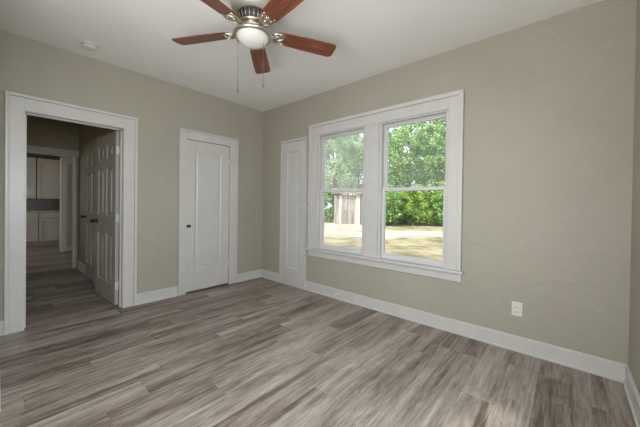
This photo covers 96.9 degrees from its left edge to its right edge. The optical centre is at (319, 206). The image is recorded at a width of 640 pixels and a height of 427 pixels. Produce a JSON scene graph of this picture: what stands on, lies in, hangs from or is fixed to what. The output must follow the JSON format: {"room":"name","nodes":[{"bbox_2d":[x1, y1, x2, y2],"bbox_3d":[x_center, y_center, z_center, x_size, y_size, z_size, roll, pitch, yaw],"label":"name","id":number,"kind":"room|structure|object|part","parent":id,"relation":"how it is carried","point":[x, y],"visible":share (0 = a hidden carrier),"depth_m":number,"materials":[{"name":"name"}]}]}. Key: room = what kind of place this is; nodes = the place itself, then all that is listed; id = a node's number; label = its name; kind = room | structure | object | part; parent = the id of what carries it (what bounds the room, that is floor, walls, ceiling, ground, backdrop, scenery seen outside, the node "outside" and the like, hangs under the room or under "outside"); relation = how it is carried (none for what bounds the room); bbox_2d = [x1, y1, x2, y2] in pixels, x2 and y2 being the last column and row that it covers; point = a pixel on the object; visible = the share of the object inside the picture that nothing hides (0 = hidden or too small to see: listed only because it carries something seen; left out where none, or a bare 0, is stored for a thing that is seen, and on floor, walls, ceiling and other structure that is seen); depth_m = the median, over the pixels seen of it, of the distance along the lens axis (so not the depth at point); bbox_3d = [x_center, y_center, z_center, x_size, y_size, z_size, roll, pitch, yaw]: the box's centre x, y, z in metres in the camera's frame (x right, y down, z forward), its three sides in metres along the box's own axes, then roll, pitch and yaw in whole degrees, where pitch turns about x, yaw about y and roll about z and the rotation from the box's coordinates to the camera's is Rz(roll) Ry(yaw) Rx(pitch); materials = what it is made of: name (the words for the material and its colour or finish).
{"room":"empty bedroom","nodes":[
{"label":"empty bedroom","id":0,"kind":"room"},
{"bbox_2d":[26,153,60,210],"bbox_3d":[-8.412,-0.325,7.481,0.130,2.700,4.800,1,1,41],"label":"wall","id":1,"kind":"structure","parent":0,"point":[31,204],"depth_m":8.03,"materials":[{"name":"grey paint"}]},
{"bbox_2d":[26,157,35,198],"bbox_3d":[-7.941,-0.770,7.621,0.339,1.100,0.430,1,1,41],"label":"upper cabinet","id":2,"kind":"object","parent":1,"relation":"attached to","point":[30,162],"visible":0.35,"depth_m":7.60,"materials":[{"name":"paint"}]},
{"bbox_3d":[-7.823,-0.767,7.517,0.004,0.980,0.310,1,1,41],"label":"glass pane","id":3,"kind":"part","parent":2,"relation":"part of","materials":[{"name":"glass"}]},
{"bbox_2d":[36,158,59,198],"bbox_3d":[-7.620,-0.768,7.978,0.351,1.100,0.500,1,1,41],"label":"upper cabinet","id":4,"kind":"object","parent":1,"relation":"attached to","point":[47,170],"visible":0.89,"depth_m":7.84,"materials":[{"name":"paint"}]},
{"bbox_2d":[27,115,78,260],"bbox_3d":[-5.146,-0.253,4.305,0.130,2.700,2.535,1,1,41],"label":"wall","id":5,"kind":"structure","parent":0,"point":[42,132],"depth_m":4.88,"materials":[{"name":"paint"}]},
{"bbox_2d":[27,145,78,267],"bbox_3d":[-4.698,0.049,4.802,0.158,2.100,0.935,1,1,41],"label":"door frame","id":6,"kind":"structure","parent":5,"relation":"in","point":[73,154],"depth_m":5.05,"materials":[{"name":"white paint"}]},
{"bbox_2d":[64,157,71,245],"bbox_3d":[-5.639,-0.285,7.268,0.120,2.700,1.460,1,1,41],"label":"wall","id":7,"kind":"structure","parent":0,"point":[69,166],"depth_m":6.78,"materials":[{"name":"paint"}]},
{"bbox_2d":[59,157,71,251],"bbox_3d":[-5.945,-0.046,6.921,0.155,2.220,0.585,1,1,41],"label":"trim","id":8,"kind":"structure","parent":7,"relation":"attached to","point":[63,161],"depth_m":6.69,"materials":[{"name":"white wood"}]},
{"bbox_2d":[79,124,119,294],"bbox_3d":[-3.286,-0.228,4.272,2.770,2.700,0.130,1,1,41],"label":"wall","id":9,"kind":"structure","parent":0,"point":[87,134],"depth_m":4.85,"materials":[{"name":"paint"}]},
{"bbox_2d":[4,91,137,335],"bbox_3d":[-2.788,0.056,3.188,0.911,2.166,1.026,1,1,41],"label":"door","id":10,"kind":"structure","parent":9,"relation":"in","point":[115,221],"depth_m":3.19,"materials":[{"name":"white paint"}]},
{"bbox_2d":[77,260,84,273],"bbox_3d":[-4.102,1.042,4.878,0.725,0.128,0.028,1,1,41],"label":"baseboard","id":11,"kind":"structure","parent":9,"relation":"attached to","point":[80,266],"depth_m":4.87,"materials":[{"name":"white paint"}]},
{"bbox_2d":[81,136,99,282],"bbox_3d":[-3.498,0.059,4.300,0.915,2.120,0.106,1,1,41],"label":"door","id":12,"kind":"structure","parent":9,"relation":"in","point":[90,187],"depth_m":4.31,"materials":[{"name":"white paint"}]},
{"bbox_3d":[-3.470,0.059,4.331,0.915,2.120,0.022,1,1,41],"label":"casing","id":13,"kind":"part","parent":12,"relation":"part of","materials":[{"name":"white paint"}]},
{"bbox_2d":[0,29,263,320],"bbox_3d":[-2.088,-0.204,3.440,0.130,2.700,3.610,1,1,41],"label":"wall","id":14,"kind":"structure","parent":0,"point":[28,66],"depth_m":3.42,"materials":[{"name":"paint"}]},
{"bbox_2d":[0,269,261,335],"bbox_3d":[-1.898,1.084,3.567,0.028,0.128,2.882,1,1,41],"label":"baseboard","id":15,"kind":"structure","parent":14,"relation":"attached to","point":[156,295],"depth_m":3.52,"materials":[{"name":"white paint"}]},
{"bbox_2d":[178,128,238,295],"bbox_3d":[-1.543,0.070,3.971,0.072,2.158,0.857,1,1,41],"label":"door","id":16,"kind":"structure","parent":14,"relation":"in","point":[207,195],"depth_m":3.94,"materials":[{"name":"white paint"}]},
{"bbox_3d":[-1.562,0.051,3.960,0.005,1.534,0.324,1,1,41],"label":"raised panel","id":17,"kind":"part","parent":16,"relation":"part of","materials":[{"name":"white paint"}]},
{"bbox_2d":[0,0,601,111],"bbox_3d":[-0.479,-1.570,2.033,4.360,0.100,3.610,1,1,41],"label":"ceiling","id":18,"kind":"structure","parent":0,"point":[370,38],"depth_m":2.50,"materials":[{"name":"paint"}]},
{"bbox_2d":[81,41,97,50],"bbox_3d":[-2.208,-1.531,2.718,0.132,0.037,0.132,1,1,41],"label":"smoke detector","id":19,"kind":"object","parent":18,"relation":"attached to","point":[87,45],"visible":1,"depth_m":2.69,"materials":[{"name":"white plastic"}]},
{"bbox_2d":[172,0,335,92],"bbox_3d":[-0.494,-1.183,2.074,1.272,0.675,1.279,1,1,41],"label":"ceiling fan","id":20,"kind":"object","parent":18,"relation":"hanging from","point":[252,17],"visible":1,"depth_m":2.04,"materials":[{"name":"brown wood"}]},
{"bbox_3d":[-0.907,-1.306,2.205,0.490,0.006,0.146,1,13,13],"label":"blade","id":21,"kind":"part","parent":20,"relation":"part of","materials":[{"name":"brown wood"}]},
{"bbox_3d":[-0.716,-1.299,1.749,0.146,0.006,0.490,15,8,30],"label":"blade","id":22,"kind":"part","parent":20,"relation":"part of","materials":[{"name":"brown wood"}]},
{"bbox_2d":[237,4,266,27],"bbox_3d":[-0.497,-1.381,2.108,0.241,0.081,0.239,1,1,41],"label":"motor housing","id":23,"kind":"object","parent":20,"relation":"attached to","point":[246,12],"depth_m":2.02,"materials":[{"name":"silver metal"}]},
{"bbox_3d":[-0.499,-1.232,2.109,0.238,0.074,0.238,1,1,41],"label":"lamp shade","id":24,"kind":"part","parent":20,"relation":"part of","materials":[{"name":"white glass"}]},
{"bbox_3d":[-0.533,-1.303,2.527,0.146,0.006,0.490,-11,1,-5],"label":"blade","id":25,"kind":"part","parent":20,"relation":"part of","materials":[{"name":"brown wood"}]},
{"bbox_3d":[-0.419,-1.101,2.108,0.004,0.372,0.004,1,1,41],"label":"pull chain","id":26,"kind":"part","parent":20,"relation":"part of","materials":[{"name":"metal"}]},
{"bbox_3d":[-0.224,-1.293,1.790,0.146,0.006,0.490,16,-9,-40],"label":"blade","id":27,"kind":"part","parent":20,"relation":"part of","materials":[{"name":"brown wood"}]},
{"bbox_3d":[-0.111,-1.295,2.271,0.490,0.006,0.146,1,-11,-23],"label":"blade","id":28,"kind":"part","parent":20,"relation":"part of","materials":[{"name":"brown wood"}]},
{"bbox_2d":[0,244,635,426],"bbox_3d":[-3.933,1.177,3.903,11.930,0.120,5.340,1,1,41],"label":"floor","id":29,"kind":"structure","parent":0,"point":[258,352],"depth_m":2.06,"materials":[{"name":"plastic"}]},
{"bbox_2d":[26,213,37,245],"bbox_3d":[-7.848,0.595,7.538,0.631,0.875,0.475,1,1,41],"label":"base cabinet","id":30,"kind":"object","parent":29,"relation":"on","point":[31,218],"visible":0.5,"depth_m":7.44,"materials":[{"name":"paint"}]},
{"bbox_3d":[-7.618,0.232,7.337,0.030,0.120,0.455,1,1,41],"label":"drawer","id":31,"kind":"part","parent":30,"relation":"part of","materials":[{"name":"paint"}]},
{"bbox_3d":[-7.623,0.630,7.340,0.030,0.585,0.455,1,1,41],"label":"door","id":32,"kind":"part","parent":30,"relation":"part of","materials":[{"name":"paint"}]},
{"bbox_2d":[26,210,59,212],"bbox_3d":[-7.680,0.134,7.728,0.640,0.043,1.020,1,1,41],"label":"countertop","id":33,"kind":"structure","parent":30,"relation":"on","point":[29,211],"depth_m":7.67,"materials":[{"name":"laminate"}]},
{"bbox_2d":[38,212,59,244],"bbox_3d":[-7.530,0.596,7.901,0.631,0.875,0.480,1,1,41],"label":"base cabinet","id":34,"kind":"object","parent":29,"relation":"on","point":[48,223],"visible":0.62,"depth_m":7.68,"materials":[{"name":"paint"}]},
{"bbox_3d":[-7.299,0.233,7.699,0.030,0.120,0.460,1,1,41],"label":"drawer","id":35,"kind":"part","parent":34,"relation":"part of","materials":[{"name":"paint"}]},
{"bbox_3d":[-7.305,0.631,7.703,0.030,0.585,0.460,1,1,41],"label":"door","id":36,"kind":"part","parent":34,"relation":"part of","materials":[{"name":"paint"}]},
{"bbox_2d":[262,0,636,364],"bbox_3d":[0.695,-0.165,3.306,4.230,2.700,0.140,1,1,41],"label":"wall","id":37,"kind":"structure","parent":0,"point":[549,106],"depth_m":2.31,"materials":[{"name":"paint"}]},
{"bbox_2d":[279,137,307,289],"bbox_3d":[-0.405,0.090,4.144,0.540,2.145,0.063,1,1,41],"label":"door","id":38,"kind":"structure","parent":37,"relation":"in","point":[294,152],"depth_m":4.13,"materials":[{"name":"white paint"}]},
{"bbox_3d":[-0.396,0.048,4.148,0.200,1.660,0.005,1,1,41],"label":"raised panel","id":39,"kind":"part","parent":38,"relation":"part of","materials":[{"name":"white paint"}]},
{"bbox_2d":[305,89,464,281],"bbox_3d":[0.624,-0.204,3.327,2.009,1.793,0.202,1,1,41],"label":"window","id":40,"kind":"structure","parent":37,"relation":"in","point":[450,105],"depth_m":3.23,"materials":[{"name":"white paint"}]},
{"bbox_3d":[0.293,-0.197,3.658,0.760,1.553,0.141,1,1,41],"label":"frame","id":41,"kind":"part","parent":40,"relation":"part of","materials":[{"name":"white paint"}]},
{"bbox_3d":[0.277,0.179,3.649,0.728,0.800,0.034,1,1,41],"label":"sash","id":42,"kind":"part","parent":40,"relation":"part of","materials":[{"name":"clear glass"}]},
{"bbox_3d":[0.312,-0.571,3.671,0.728,0.772,0.034,1,1,41],"label":"sash","id":43,"kind":"part","parent":40,"relation":"part of","materials":[{"name":"white plastic"}]},
{"bbox_3d":[0.613,0.601,3.333,2.009,0.035,0.202,1,1,41],"label":"sill","id":44,"kind":"part","parent":40,"relation":"part of","materials":[{"name":"white paint"}]},
{"bbox_3d":[0.983,0.194,3.029,0.728,0.800,0.034,1,1,41],"label":"sash","id":45,"kind":"part","parent":40,"relation":"part of","materials":[{"name":"clear glass"}]},
{"bbox_3d":[0.999,-0.182,3.038,0.760,1.553,0.141,1,1,41],"label":"frame","id":46,"kind":"part","parent":40,"relation":"part of","materials":[{"name":"white paint"}]},
{"bbox_3d":[1.018,-0.556,3.051,0.728,0.772,0.034,1,1,41],"label":"sash","id":47,"kind":"part","parent":40,"relation":"part of","materials":[{"name":"white plastic"}]},
{"bbox_2d":[261,269,626,382],"bbox_3d":[0.573,1.120,3.296,4.100,0.128,0.028,1,1,41],"label":"baseboard","id":48,"kind":"structure","parent":37,"relation":"attached to","point":[609,369],"depth_m":2.50,"materials":[{"name":"white paint"}]},
{"bbox_2d":[512,301,521,316],"bbox_3d":[1.644,0.856,2.370,0.072,0.116,0.010,1,1,41],"label":"electrical outlet","id":49,"kind":"object","parent":37,"relation":"attached to","point":[516,306],"visible":1,"depth_m":2.37,"materials":[{"name":"white plastic"}]},
{"bbox_2d":[628,0,639,394],"bbox_3d":[1.045,-0.137,0.597,0.130,2.700,3.470,1,1,41],"label":"wall","id":50,"kind":"structure","parent":0,"point":[634,314],"depth_m":1.83,"materials":[{"name":"paint"}]},
{"bbox_2d":[623,365,639,426],"bbox_3d":[1.011,1.148,0.709,0.028,0.128,3.340,1,1,41],"label":"baseboard","id":51,"kind":"structure","parent":50,"relation":"attached to","point":[631,391],"depth_m":1.73,"materials":[{"name":"white paint"}]},
{"label":"outside","id":52,"kind":"structure","parent":0,"visible":0},
{"bbox_2d":[324,209,442,259],"bbox_3d":[-5.182,1.505,15.018,100.000,0.080,130.000,1,1,41],"label":"ground","id":53,"kind":"structure","parent":52,"point":[431,248],"depth_m":12.75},
{"bbox_2d":[324,186,344,221],"bbox_3d":[0.326,-0.509,26.450,3.791,4.264,3.440,1,1,41],"label":"shrub","id":54,"kind":"object","parent":53,"relation":"on","point":[329,214],"visible":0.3,"depth_m":25.86,"materials":[{"name":"green plant"}]},
{"bbox_2d":[326,135,360,205],"bbox_3d":[1.308,-4.718,31.610,6.330,12.424,5.672,1,1,41],"label":"tree","id":55,"kind":"object","parent":53,"relation":"on","point":[352,149],"visible":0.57,"depth_m":30.64,"materials":[{"name":"green plant"}]},
{"bbox_2d":[326,134,361,194],"bbox_3d":[2.940,-5.636,44.173,7.998,14.133,8.043,1,1,35],"label":"tree","id":56,"kind":"object","parent":53,"relation":"on","point":[358,135],"visible":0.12,"depth_m":42.73,"materials":[{"name":"green plant"}]},
{"bbox_2d":[332,188,362,224],"bbox_3d":[3.070,-0.067,25.150,4.000,3.198,2.900,1,0,0],"label":"shed","id":57,"kind":"object","parent":53,"relation":"on","point":[342,215],"visible":0.57,"depth_m":24.00,"materials":[{"name":"beige wood"}]},
{"bbox_3d":[1.715,0.281,23.983,0.200,2.486,0.040,1,0,0],"label":"post","id":58,"kind":"part","parent":57,"relation":"part of","materials":[{"name":"white wood"}]},
{"bbox_3d":[3.191,0.216,23.972,0.350,2.656,0.060,1,0,0],"label":"corner post","id":59,"kind":"part","parent":57,"relation":"part of","materials":[{"name":"white wood"}]},
{"bbox_2d":[338,133,363,188],"bbox_3d":[5.138,-5.275,37.725,6.187,13.564,6.905,1,1,13],"label":"tree","id":60,"kind":"object","parent":53,"relation":"on","point":[360,139],"visible":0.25,"depth_m":36.34,"materials":[{"name":"green plant"}]},
{"bbox_2d":[358,126,418,217],"bbox_3d":[7.781,-3.821,31.304,6.166,10.836,6.132,1,1,32],"label":"tree","id":61,"kind":"object","parent":53,"relation":"on","point":[393,143],"visible":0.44,"depth_m":29.94,"materials":[{"name":"green plant"}]},
{"bbox_2d":[386,179,406,225],"bbox_3d":[5.752,-0.414,24.092,3.440,4.264,3.790,1,0,11],"label":"shrub","id":62,"kind":"object","parent":53,"relation":"on","point":[394,205],"visible":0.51,"depth_m":23.25,"materials":[{"name":"green plant"}]},
{"bbox_2d":[392,181,416,223],"bbox_3d":[7.985,-0.409,27.094,3.440,4.264,3.791,1,0,10],"label":"shrub","id":63,"kind":"object","parent":53,"relation":"on","point":[404,219],"visible":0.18,"depth_m":26.32,"materials":[{"name":"green plant"}]},
{"bbox_2d":[388,122,436,186],"bbox_3d":[11.692,-5.189,37.068,6.905,13.544,6.187,1,1,29],"label":"tree","id":64,"kind":"object","parent":53,"relation":"on","point":[410,127],"visible":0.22,"depth_m":35.76,"materials":[{"name":"green plant"}]},
{"bbox_2d":[400,183,439,225],"bbox_3d":[8.361,-0.381,23.971,3.627,4.271,3.381,1,0,5],"label":"shrub","id":65,"kind":"object","parent":53,"relation":"on","point":[410,207],"visible":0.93,"depth_m":23.45,"materials":[{"name":"green plant"}]},
{"bbox_2d":[409,125,444,191],"bbox_3d":[17.709,-5.908,43.907,8.246,15.070,8.345,1,1,-27],"label":"tree","id":66,"kind":"object","parent":53,"relation":"on","point":[434,176],"visible":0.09,"depth_m":42.12,"materials":[{"name":"green plant"}]},
{"bbox_2d":[409,118,445,190],"bbox_3d":[12.842,-4.838,30.717,5.930,12.980,6.617,1,1,-18],"label":"tree","id":67,"kind":"object","parent":53,"relation":"on","point":[439,142],"visible":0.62,"depth_m":30.49,"materials":[{"name":"green plant"}]},
{"bbox_2d":[427,185,443,225],"bbox_3d":[10.680,-0.344,23.747,3.790,4.264,3.440,1,1,40],"label":"shrub","id":68,"kind":"object","parent":53,"relation":"on","point":[439,210],"visible":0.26,"depth_m":23.57,"materials":[{"name":"green plant"}]},
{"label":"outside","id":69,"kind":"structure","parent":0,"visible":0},
{"bbox_2d":[324,222,442,238],"bbox_3d":[3.767,1.608,20.296,20.832,0.150,12.557,1,0,0],"label":"path","id":70,"kind":"structure","parent":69,"point":[331,230],"depth_m":16.73,"materials":[{"name":"concrete"}]}
]}

